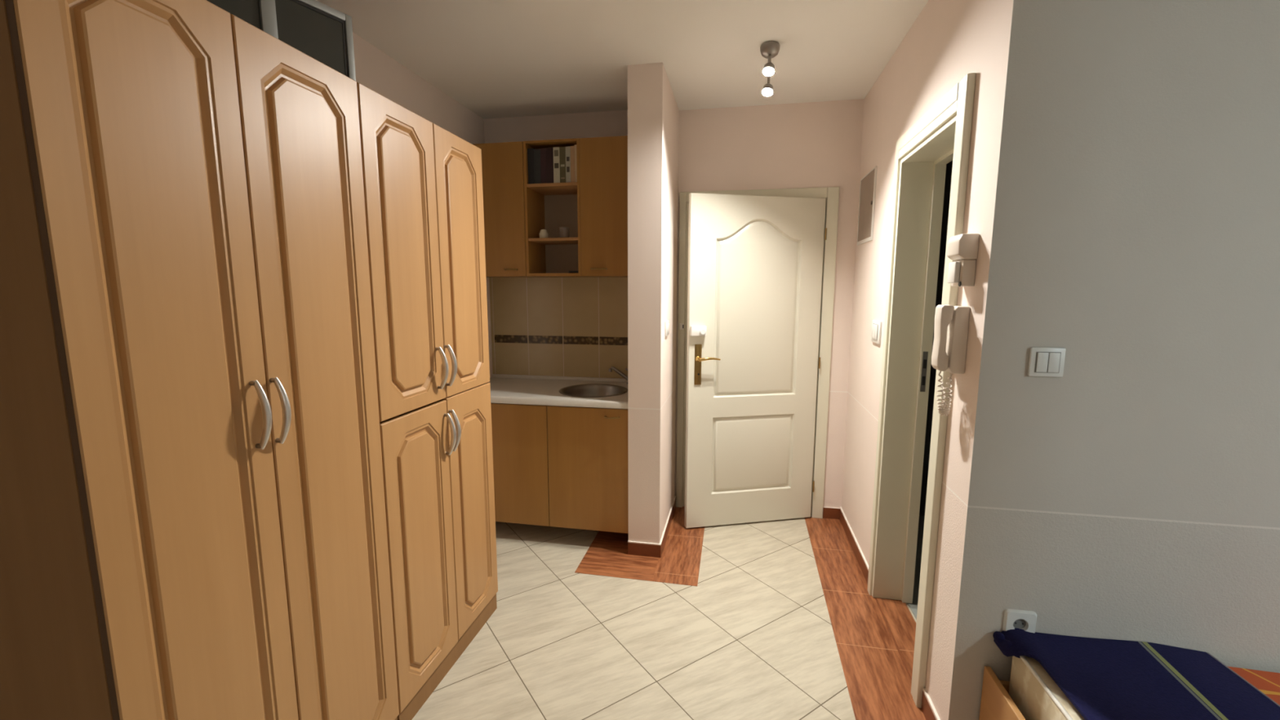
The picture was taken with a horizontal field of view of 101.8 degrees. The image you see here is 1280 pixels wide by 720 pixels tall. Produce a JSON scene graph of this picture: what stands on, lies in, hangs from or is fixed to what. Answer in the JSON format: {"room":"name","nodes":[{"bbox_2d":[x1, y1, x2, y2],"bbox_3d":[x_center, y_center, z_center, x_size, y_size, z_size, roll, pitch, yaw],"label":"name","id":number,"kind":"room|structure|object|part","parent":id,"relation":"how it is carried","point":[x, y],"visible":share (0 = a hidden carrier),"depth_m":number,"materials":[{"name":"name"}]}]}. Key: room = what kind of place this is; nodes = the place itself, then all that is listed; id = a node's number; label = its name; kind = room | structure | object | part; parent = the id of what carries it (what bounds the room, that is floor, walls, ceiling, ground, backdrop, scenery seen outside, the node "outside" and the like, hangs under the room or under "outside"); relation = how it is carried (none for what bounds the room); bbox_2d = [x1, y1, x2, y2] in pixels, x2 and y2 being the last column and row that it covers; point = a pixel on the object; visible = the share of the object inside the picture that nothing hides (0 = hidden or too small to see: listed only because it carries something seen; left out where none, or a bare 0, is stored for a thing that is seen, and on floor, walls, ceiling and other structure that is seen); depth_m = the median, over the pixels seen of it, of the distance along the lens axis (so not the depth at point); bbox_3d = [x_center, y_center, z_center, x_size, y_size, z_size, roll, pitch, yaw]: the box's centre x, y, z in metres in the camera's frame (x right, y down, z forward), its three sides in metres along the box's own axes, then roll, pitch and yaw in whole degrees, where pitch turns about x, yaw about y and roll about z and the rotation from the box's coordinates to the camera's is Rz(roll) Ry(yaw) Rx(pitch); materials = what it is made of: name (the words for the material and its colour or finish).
{"room":"studio apartment","nodes":[
{"label":"studio apartment","id":0,"kind":"room"},
{"bbox_2d":[352,31,493,377],"bbox_3d":[-1.564,0.053,0.982,0.100,2.566,5.750,2,8,11],"label":"wall","id":1,"kind":"structure","parent":0,"point":[375,69],"depth_m":2.68,"materials":[{"name":"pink paint"}]},
{"bbox_2d":[484,110,627,143],"bbox_3d":[-0.461,-0.296,3.563,1.092,2.566,0.220,2,8,11],"label":"wall","id":2,"kind":"structure","parent":0,"point":[604,123],"depth_m":3.30,"materials":[{"name":"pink paint"}]},
{"bbox_2d":[471,141,540,277],"bbox_3d":[-0.855,-0.918,3.268,0.386,0.783,0.319,2,8,11],"label":"upper cabinet","id":3,"kind":"object","parent":2,"relation":"attached to","point":[502,163],"visible":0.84,"depth_m":3.13,"materials":[{"name":"brown wood"}]},
{"bbox_3d":[-0.787,-0.549,3.155,0.086,0.011,0.026,2,8,11],"label":"handle","id":4,"kind":"part","parent":3,"relation":"part of","materials":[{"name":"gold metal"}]},
{"bbox_2d":[522,137,593,277],"bbox_3d":[-0.492,-0.910,3.215,0.344,0.783,0.288,2,8,11],"label":"shelf unit","id":5,"kind":"object","parent":2,"relation":"attached to","point":[549,206],"visible":0.67,"depth_m":3.26,"materials":[{"name":"brown wood"}]},
{"bbox_2d":[527,148,534,183],"bbox_3d":[-0.634,-1.158,3.161,0.039,0.205,0.150,2,8,11],"label":"book","id":6,"kind":"object","parent":5,"relation":"on","point":[530,151],"visible":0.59,"depth_m":3.09,"materials":[{"name":"paper"}]},
{"bbox_2d":[533,148,541,183],"bbox_3d":[-0.594,-1.155,3.154,0.040,0.200,0.150,2,8,11],"label":"book","id":7,"kind":"object","parent":5,"relation":"on","point":[536,152],"visible":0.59,"depth_m":3.08,"materials":[{"name":"paper"}]},
{"bbox_2d":[538,229,547,238],"bbox_3d":[-0.588,-0.768,3.175,0.054,0.058,0.054,2,8,11],"label":"lidded jar","id":8,"kind":"object","parent":5,"relation":"on","point":[543,233],"visible":0.8,"depth_m":3.15,"materials":[{"name":"beige ceramic"}]},
{"bbox_2d":[540,147,546,183],"bbox_3d":[-0.556,-1.155,3.147,0.036,0.203,0.150,2,8,11],"label":"book","id":9,"kind":"object","parent":5,"relation":"on","point":[543,151],"visible":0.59,"depth_m":3.07,"materials":[{"name":"paper"}]},
{"bbox_2d":[546,147,553,182],"bbox_3d":[-0.517,-1.155,3.139,0.042,0.204,0.150,2,8,11],"label":"book","id":10,"kind":"object","parent":5,"relation":"on","point":[549,151],"visible":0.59,"depth_m":3.06,"materials":[{"name":"paper"}]},
{"bbox_2d":[552,146,559,182],"bbox_3d":[-0.477,-1.154,3.131,0.038,0.205,0.151,2,8,11],"label":"book","id":11,"kind":"object","parent":5,"relation":"on","point":[556,149],"visible":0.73,"depth_m":3.06,"materials":[{"name":"paper"}]},
{"bbox_3d":[-0.466,-0.932,3.353,0.312,0.753,0.004,2,8,11],"label":"panel","id":12,"kind":"part","parent":5,"relation":"part of","materials":[{"name":"brown wood"}]},
{"bbox_2d":[559,146,565,182],"bbox_3d":[-0.440,-1.152,3.124,0.036,0.204,0.151,2,8,11],"label":"book","id":13,"kind":"object","parent":5,"relation":"on","point":[562,149],"visible":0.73,"depth_m":3.05,"materials":[{"name":"paper"}]},
{"bbox_2d":[558,226,568,237],"bbox_3d":[-0.461,-0.767,3.150,0.068,0.064,0.068,2,8,11],"label":"drinking glass","id":14,"kind":"object","parent":5,"relation":"on","point":[563,232],"visible":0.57,"depth_m":3.12,"materials":[{"name":"beige"}]},
{"bbox_2d":[565,146,570,182],"bbox_3d":[-0.407,-1.152,3.118,0.029,0.205,0.151,2,8,11],"label":"book","id":15,"kind":"object","parent":5,"relation":"on","point":[568,148],"visible":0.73,"depth_m":3.04,"materials":[{"name":"paper"}]},
{"bbox_2d":[570,146,574,182],"bbox_3d":[-0.380,-1.152,3.113,0.024,0.206,0.150,2,8,11],"label":"book","id":16,"kind":"object","parent":5,"relation":"on","point":[572,148],"visible":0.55,"depth_m":3.04,"materials":[{"name":"paper"}]},
{"bbox_2d":[568,271,578,273],"bbox_3d":[-0.393,-0.533,3.161,0.063,0.014,0.075,2,8,11],"label":"box","id":17,"kind":"object","parent":5,"relation":"on","point":[569,272],"visible":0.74,"depth_m":3.12,"materials":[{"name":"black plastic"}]},
{"bbox_2d":[574,144,577,182],"bbox_3d":[-0.360,-1.154,3.109,0.016,0.212,0.150,2,8,11],"label":"book","id":18,"kind":"object","parent":5,"relation":"on","point":[575,157],"visible":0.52,"depth_m":3.04,"materials":[{"name":"paper"}]},
{"bbox_2d":[488,276,627,378],"bbox_3d":[-0.483,-0.179,3.466,1.092,0.760,0.008,2,8,11],"label":"tiles","id":19,"kind":"structure","parent":2,"relation":"attached to","point":[597,307],"depth_m":3.47,"materials":[{"name":"beige tile"}]},
{"bbox_2d":[494,334,627,345],"bbox_3d":[-0.514,-0.133,3.472,0.982,0.053,0.005,2,8,11],"label":"tile border","id":20,"kind":"object","parent":19,"relation":"attached to","point":[566,340],"depth_m":3.47,"materials":[{"name":"brown tile"}]},
{"bbox_2d":[579,135,627,277],"bbox_3d":[-0.152,-0.899,3.135,0.353,0.783,0.319,2,8,11],"label":"upper cabinet","id":21,"kind":"object","parent":2,"relation":"attached to","point":[603,161],"visible":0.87,"depth_m":3.01,"materials":[{"name":"brown wood"}]},
{"bbox_3d":[-0.244,-0.534,3.052,0.101,0.011,0.026,2,8,11],"label":"handle","id":22,"kind":"part","parent":21,"relation":"part of","materials":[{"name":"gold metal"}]},
{"bbox_2d":[315,0,928,119],"bbox_3d":[1.288,-1.283,0.946,5.645,0.100,7.100,2,8,11],"label":"ceiling","id":23,"kind":"structure","parent":0,"point":[497,59],"depth_m":2.36,"materials":[{"name":"paint"}]},
{"bbox_2d":[760,40,780,96],"bbox_3d":[0.593,-1.337,2.389,0.088,0.183,0.186,2,8,11],"label":"ceiling spotlight","id":24,"kind":"object","parent":23,"relation":"attached to","point":[769,50],"visible":1,"depth_m":2.34,"materials":[{"name":"silver metal"}]},
{"bbox_3d":[0.603,-1.280,2.461,0.052,0.050,0.056,2,8,11],"label":"lamp shade","id":25,"kind":"part","parent":24,"relation":"part of","materials":[{"name":"white glass"}]},
{"bbox_3d":[0.605,-1.280,2.463,0.043,0.020,0.040,2,8,11],"label":"bulb","id":26,"kind":"part","parent":24,"relation":"part of","materials":[{"name":"white glass"}]},
{"bbox_3d":[0.576,-1.304,2.330,0.052,0.050,0.056,2,8,11],"label":"lamp shade","id":27,"kind":"part","parent":24,"relation":"part of","materials":[{"name":"white glass"}]},
{"bbox_3d":[0.578,-1.305,2.332,0.043,0.020,0.040,2,8,11],"label":"bulb","id":28,"kind":"part","parent":24,"relation":"part of","materials":[{"name":"white glass"}]},
{"bbox_3d":[0.584,-1.356,2.341,0.011,0.058,0.028,2,8,11],"label":"arm","id":29,"kind":"part","parent":24,"relation":"part of","materials":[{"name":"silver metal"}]},
{"bbox_2d":[627,62,679,543],"bbox_3d":[0.102,-0.238,3.140,0.176,2.566,0.849,2,8,11],"label":"wall column","id":30,"kind":"structure","parent":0,"point":[653,111],"depth_m":2.76,"materials":[{"name":"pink paint"}]},
{"bbox_2d":[627,496,675,557],"bbox_3d":[0.088,1.006,3.219,0.185,0.079,0.688,2,8,11],"label":"baseboard","id":31,"kind":"structure","parent":30,"relation":"attached to","point":[634,548],"depth_m":2.89,"materials":[{"name":"brown wood"}]},
{"bbox_2d":[665,320,669,336],"bbox_3d":[0.153,-0.176,2.902,0.014,0.084,0.090,2,8,11],"label":"light switch","id":32,"kind":"object","parent":30,"relation":"attached to","point":[667,324],"visible":1,"depth_m":2.87,"materials":[{"name":"white plastic"}]},
{"bbox_2d":[412,506,924,719],"bbox_3d":[1.284,1.347,1.303,5.645,0.084,7.100,2,8,11],"label":"floor","id":33,"kind":"structure","parent":0,"point":[754,638],"depth_m":2.20,"materials":[{"name":"beige tile"}]},
{"bbox_2d":[0,0,399,719],"bbox_3d":[-1.129,0.277,1.287,0.644,2.042,0.723,2,8,11],"label":"wardrobe","id":34,"kind":"object","parent":33,"relation":"on","point":[193,515],"visible":1,"depth_m":1.01,"materials":[{"name":"brown wood"}]},
{"bbox_3d":[-0.858,0.052,1.155,0.014,0.010,0.011,2,8,11],"label":"handle post","id":35,"kind":"part","parent":34,"relation":"part of","materials":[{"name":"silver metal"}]},
{"bbox_3d":[-0.858,0.194,1.175,0.014,0.010,0.011,2,8,11],"label":"handle post","id":36,"kind":"part","parent":34,"relation":"part of","materials":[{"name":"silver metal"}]},
{"bbox_3d":[-0.841,0.123,1.162,0.040,0.159,0.014,2,8,11],"label":"handle","id":37,"kind":"part","parent":34,"relation":"part of","materials":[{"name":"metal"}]},
{"bbox_3d":[-0.848,0.047,1.205,0.014,0.010,0.011,2,8,11],"label":"handle post","id":38,"kind":"part","parent":34,"relation":"part of","materials":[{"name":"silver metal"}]},
{"bbox_3d":[-0.848,0.190,1.225,0.014,0.010,0.011,2,8,11],"label":"handle post","id":39,"kind":"part","parent":34,"relation":"part of","materials":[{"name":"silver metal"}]},
{"bbox_2d":[206,0,355,80],"bbox_3d":[-1.058,-0.884,1.405,0.202,0.230,0.472,5,9,30],"label":"glass case","id":40,"kind":"object","parent":34,"relation":"on","point":[323,33],"visible":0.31,"depth_m":1.45,"materials":[{"name":"black glass"}]},
{"bbox_3d":[-1.037,-0.864,1.263,0.005,0.190,0.205,5,9,30],"label":"glass pane","id":41,"kind":"part","parent":40,"relation":"part of","materials":[{"name":"black glass"}]},
{"bbox_3d":[-0.977,-0.877,1.359,0.014,0.230,0.472,5,9,30],"label":"frame","id":42,"kind":"part","parent":40,"relation":"part of","materials":[{"name":"white wood"}]},
{"bbox_3d":[-0.922,-0.887,1.461,0.005,0.182,0.183,5,9,30],"label":"glass pane","id":43,"kind":"part","parent":40,"relation":"part of","materials":[{"name":"black glass"}]},
{"bbox_3d":[-0.831,0.119,1.212,0.040,0.159,0.014,2,8,11],"label":"handle","id":44,"kind":"part","parent":34,"relation":"part of","materials":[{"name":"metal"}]},
{"bbox_3d":[-0.832,0.219,1.404,0.018,1.958,0.365,2,8,11],"label":"door","id":45,"kind":"part","parent":34,"relation":"part of","materials":[{"name":"brown wood"}]},
{"bbox_2d":[356,82,497,719],"bbox_3d":[-0.994,0.181,1.988,0.644,2.042,0.714,2,8,11],"label":"wardrobe","id":46,"kind":"object","parent":33,"relation":"on","point":[423,181],"visible":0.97,"depth_m":1.84,"materials":[{"name":"brown wood"}]},
{"bbox_3d":[-0.762,-0.318,1.696,0.018,0.974,0.361,2,8,11],"label":"door","id":47,"kind":"part","parent":46,"relation":"part of","materials":[{"name":"brown wood"}]},
{"bbox_3d":[-0.763,0.658,1.829,0.018,0.978,0.361,2,8,11],"label":"door","id":48,"kind":"part","parent":46,"relation":"part of","materials":[{"name":"brown wood"}]},
{"bbox_3d":[-0.705,0.030,1.867,0.040,0.155,0.014,2,8,11],"label":"handle","id":49,"kind":"part","parent":46,"relation":"part of","materials":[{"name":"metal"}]},
{"bbox_3d":[-0.699,0.277,1.931,0.040,0.161,0.014,2,8,11],"label":"handle","id":50,"kind":"part","parent":46,"relation":"part of","materials":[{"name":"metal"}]},
{"bbox_3d":[-0.694,0.021,1.923,0.040,0.157,0.014,2,8,11],"label":"handle","id":51,"kind":"part","parent":46,"relation":"part of","materials":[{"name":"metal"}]},
{"bbox_3d":[-0.693,0.267,1.963,0.040,0.163,0.014,2,8,11],"label":"handle","id":52,"kind":"part","parent":46,"relation":"part of","materials":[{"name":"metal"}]},
{"bbox_3d":[-0.695,-0.365,2.044,0.018,0.974,0.346,2,8,11],"label":"door","id":53,"kind":"part","parent":46,"relation":"part of","materials":[{"name":"brown wood"}]},
{"bbox_3d":[-0.697,0.607,2.176,0.018,0.980,0.346,2,8,11],"label":"door","id":54,"kind":"part","parent":46,"relation":"part of","materials":[{"name":"brown wood"}]},
{"bbox_2d":[490,402,549,526],"bbox_3d":[-0.771,0.616,3.321,0.612,0.823,0.590,2,8,11],"label":"base cabinet","id":55,"kind":"object","parent":33,"relation":"on","point":[519,431],"visible":0.32,"depth_m":3.00,"materials":[{"name":"brown wood"}]},
{"bbox_2d":[488,373,627,408],"bbox_3d":[-0.541,0.181,3.207,1.088,0.060,0.611,2,8,11],"label":"countertop","id":56,"kind":"structure","parent":55,"relation":"on","point":[504,388],"depth_m":3.08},
{"bbox_2d":[559,383,627,408],"bbox_3d":[-0.279,0.255,3.140,0.414,0.152,0.414,2,8,11],"label":"sink","id":57,"kind":"object","parent":56,"relation":"in","point":[588,390],"visible":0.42,"depth_m":3.28,"materials":[{"name":"metal"}]},
{"bbox_2d":[608,366,627,384],"bbox_3d":[-0.118,0.097,3.361,0.170,0.111,0.052,2,8,11],"label":"faucet","id":58,"kind":"object","parent":56,"relation":"on","point":[613,368],"visible":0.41,"depth_m":3.35,"materials":[{"name":"silver metal"}]},
{"bbox_2d":[546,405,628,533],"bbox_3d":[-0.240,0.632,3.208,0.472,0.823,0.616,2,8,11],"label":"base cabinet","id":59,"kind":"object","parent":33,"relation":"on","point":[588,446],"visible":0.75,"depth_m":2.92,"materials":[{"name":"brown wood"}]},
{"bbox_3d":[-0.156,0.316,2.846,0.086,0.011,0.026,2,8,11],"label":"handle","id":60,"kind":"part","parent":59,"relation":"part of","materials":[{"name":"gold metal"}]},
{"bbox_2d":[574,530,658,581],"bbox_3d":[-0.092,1.088,2.938,0.412,0.012,0.525,2,8,11],"label":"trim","id":61,"kind":"structure","parent":33,"relation":"on","point":[607,555],"depth_m":2.84,"materials":[{"name":"brown wood"}]},
{"bbox_2d":[978,666,1025,719],"bbox_3d":[1.967,1.107,0.938,2.060,0.500,0.949,2,8,11],"label":"bed","id":62,"kind":"object","parent":33,"relation":"on","point":[996,704],"visible":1,"depth_m":1.52,"materials":[{"name":"brown wood"}]},
{"bbox_3d":[2.053,1.105,1.399,2.022,0.220,0.018,2,8,11],"label":"rail","id":63,"kind":"part","parent":62,"relation":"part of","materials":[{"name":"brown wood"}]},
{"bbox_2d":[1008,655,1084,719],"bbox_3d":[1.972,1.038,0.928,1.970,0.248,0.889,2,8,11],"label":"mattress","id":64,"kind":"object","parent":62,"relation":"on","point":[1036,695],"visible":0.08,"depth_m":1.40,"materials":[{"name":"beige fabric"}]},
{"bbox_2d":[992,627,1279,719],"bbox_3d":[1.252,0.889,1.080,0.559,0.051,0.895,2,8,11],"label":"blanket","id":65,"kind":"object","parent":64,"relation":"on","point":[1104,679],"visible":1,"depth_m":1.35,"materials":[{"name":"blue fabric"}]},
{"bbox_2d":[1227,666,1279,705],"bbox_3d":[2.095,0.915,0.891,1.680,0.008,0.875,2,8,11],"label":"sheet","id":66,"kind":"object","parent":64,"relation":"on","point":[1268,682],"visible":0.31,"depth_m":1.37,"materials":[{"name":"orange fabric"}]},
{"bbox_2d":[675,98,864,509],"bbox_3d":[0.783,-0.267,3.364,1.078,2.566,0.150,2,8,11],"label":"wall","id":67,"kind":"structure","parent":0,"point":[809,144],"depth_m":3.17,"materials":[{"name":"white paint"}]},
{"bbox_2d":[652,506,704,586],"bbox_3d":[0.262,1.069,3.082,0.230,0.012,0.947,2,8,11],"label":"wood floor","id":68,"kind":"structure","parent":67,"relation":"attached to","point":[679,562],"depth_m":2.91,"materials":[{"name":"brown wood"}]},
{"bbox_2d":[684,192,826,528],"bbox_3d":[0.703,0.038,3.146,0.846,2.000,0.096,-1,8,-11],"label":"door","id":69,"kind":"structure","parent":67,"relation":"in","point":[755,262],"depth_m":3.14,"materials":[{"name":"beige paint"}]},
{"bbox_3d":[0.343,0.027,3.078,0.042,0.242,0.006,-1,8,-11],"label":"lock plate","id":70,"kind":"part","parent":69,"relation":"part of","materials":[{"name":"gold metal"}]},
{"bbox_3d":[0.365,-0.164,3.020,0.036,0.036,0.016,-1,8,-11],"label":"turn knob","id":71,"kind":"part","parent":69,"relation":"part of","materials":[{"name":"white plastic"}]},
{"bbox_3d":[0.398,-0.002,3.046,0.145,0.034,0.044,1,8,8],"label":"handle","id":72,"kind":"part","parent":69,"relation":"part of","materials":[{"name":"gold metal"}]},
{"bbox_2d":[675,186,839,518],"bbox_3d":[0.729,-0.023,3.391,0.954,2.075,0.181,2,8,11],"label":"trim","id":73,"kind":"structure","parent":67,"relation":"attached to","point":[831,194],"depth_m":3.28,"materials":[{"name":"beige laminate"}]},
{"bbox_3d":[0.269,-0.026,3.409,0.044,2.075,0.018,2,8,11],"label":"casing","id":74,"kind":"part","parent":73,"relation":"part of","materials":[{"name":"beige laminate"}]},
{"bbox_3d":[0.706,-1.011,3.191,0.843,0.063,0.018,2,8,11],"label":"head casing","id":75,"kind":"part","parent":73,"relation":"part of","materials":[{"name":"beige laminate"}]},
{"bbox_2d":[822,506,839,519],"bbox_3d":[1.237,0.990,3.365,0.103,0.075,0.009,2,8,11],"label":"baseboard","id":76,"kind":"structure","parent":67,"relation":"attached to","point":[828,512],"depth_m":3.36,"materials":[{"name":"brown wood"}]},
{"bbox_2d":[841,0,1013,719],"bbox_3d":[1.222,-0.135,2.394,0.150,2.566,1.909,2,8,11],"label":"wall","id":77,"kind":"structure","parent":0,"point":[949,40],"depth_m":1.76,"materials":[{"name":"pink paint"}]},
{"bbox_2d":[804,516,925,719],"bbox_3d":[0.950,1.188,2.219,0.248,0.012,2.400,2,8,11],"label":"tile","id":78,"kind":"structure","parent":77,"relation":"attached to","point":[878,682],"depth_m":2.22,"materials":[{"name":"brown tile"}]},
{"bbox_2d":[857,165,877,245],"bbox_3d":[1.250,-0.838,2.878,0.011,0.374,0.350,2,8,11],"label":"box","id":79,"kind":"object","parent":77,"relation":"attached to","point":[868,183],"visible":1,"depth_m":2.86,"materials":[{"name":"white plastic"}]},
{"bbox_2d":[871,320,881,344],"bbox_3d":[1.176,-0.141,2.596,0.014,0.112,0.150,2,8,11],"label":"light switch","id":80,"kind":"object","parent":77,"relation":"attached to","point":[876,325],"visible":1,"depth_m":2.56,"materials":[{"name":"white plastic"}]},
{"bbox_2d":[839,506,940,719],"bbox_3d":[1.128,1.103,2.503,0.009,0.083,1.759,2,8,11],"label":"baseboard","id":81,"kind":"structure","parent":77,"relation":"attached to","point":[928,709],"depth_m":2.71,"materials":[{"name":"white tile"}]},
{"bbox_2d":[875,597,911,681],"bbox_3d":[1.077,1.187,2.215,0.006,0.014,0.620,2,8,11],"label":"tile","id":82,"kind":"structure","parent":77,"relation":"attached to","point":[891,633],"depth_m":2.19,"materials":[{"name":"brown tile"}]},
{"bbox_2d":[876,597,915,677],"bbox_3d":[1.141,1.188,2.203,0.124,0.016,0.620,2,8,11],"label":"tile","id":83,"kind":"structure","parent":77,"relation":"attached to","point":[901,623],"depth_m":2.29,"materials":[{"name":"brown tile"}]},
{"bbox_2d":[867,72,976,707],"bbox_3d":[1.141,0.140,2.048,0.182,2.115,0.742,2,8,11],"label":"trim","id":84,"kind":"structure","parent":77,"relation":"attached to","point":[941,136],"depth_m":2.27,"materials":[{"name":"beige laminate"}]},
{"bbox_3d":[1.258,0.052,2.305,0.020,0.180,0.002,2,8,11],"label":"strike plate","id":85,"kind":"part","parent":84,"relation":"part of","materials":[{"name":"silver metal"}]},
{"bbox_3d":[1.067,-0.869,1.938,0.024,0.087,0.624,2,8,11],"label":"head casing","id":86,"kind":"part","parent":84,"relation":"part of","materials":[{"name":"beige laminate"}]},
{"bbox_3d":[1.000,0.182,1.736,0.024,2.115,0.072,2,8,11],"label":"casing","id":87,"kind":"part","parent":84,"relation":"part of","materials":[{"name":"beige laminate"}]},
{"bbox_2d":[931,304,969,416],"bbox_3d":[0.955,0.003,1.623,0.081,0.348,0.086,2,8,11],"label":"phone","id":88,"kind":"object","parent":77,"relation":"attached to","point":[951,322],"visible":1,"depth_m":1.58,"materials":[{"name":"white plastic"}]},
{"bbox_3d":[0.952,0.103,1.629,0.046,0.147,0.033,2,8,11],"label":"coiled cord","id":89,"kind":"part","parent":88,"relation":"part of","materials":[{"name":"white plastic"}]},
{"bbox_2d":[946,233,979,286],"bbox_3d":[0.966,-0.298,1.566,0.054,0.153,0.094,2,8,11],"label":"receiver","id":90,"kind":"object","parent":77,"relation":"attached to","point":[962,249],"visible":1,"depth_m":1.53,"materials":[{"name":"white plastic"}]},
{"bbox_2d":[919,160,952,515],"bbox_3d":[2.032,-0.131,2.372,1.450,2.566,1.850,2,8,11],"label":"wall","id":91,"kind":"structure","parent":0,"point":[948,166],"depth_m":3.24,"materials":[{"name":"tile"}]},
{"bbox_2d":[948,0,1279,719],"bbox_3d":[2.556,0.022,1.259,3.200,2.566,0.161,2,8,11],"label":"wall","id":92,"kind":"structure","parent":0,"point":[1132,493],"depth_m":1.40,"materials":[{"name":"grey paint"}]},
{"bbox_2d":[1002,608,1036,632],"bbox_3d":[1.130,0.784,1.548,0.084,0.082,0.011,2,8,11],"label":"power socket","id":93,"kind":"object","parent":92,"relation":"attached to","point":[1026,620],"visible":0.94,"depth_m":1.54,"materials":[{"name":"white plastic"}]},
{"bbox_2d":[1027,346,1066,377],"bbox_3d":[1.127,0.006,1.441,0.086,0.082,0.014,2,8,11],"label":"light switch","id":94,"kind":"object","parent":92,"relation":"attached to","point":[1044,362],"visible":1,"depth_m":1.44,"materials":[{"name":"white plastic"}]}
]}

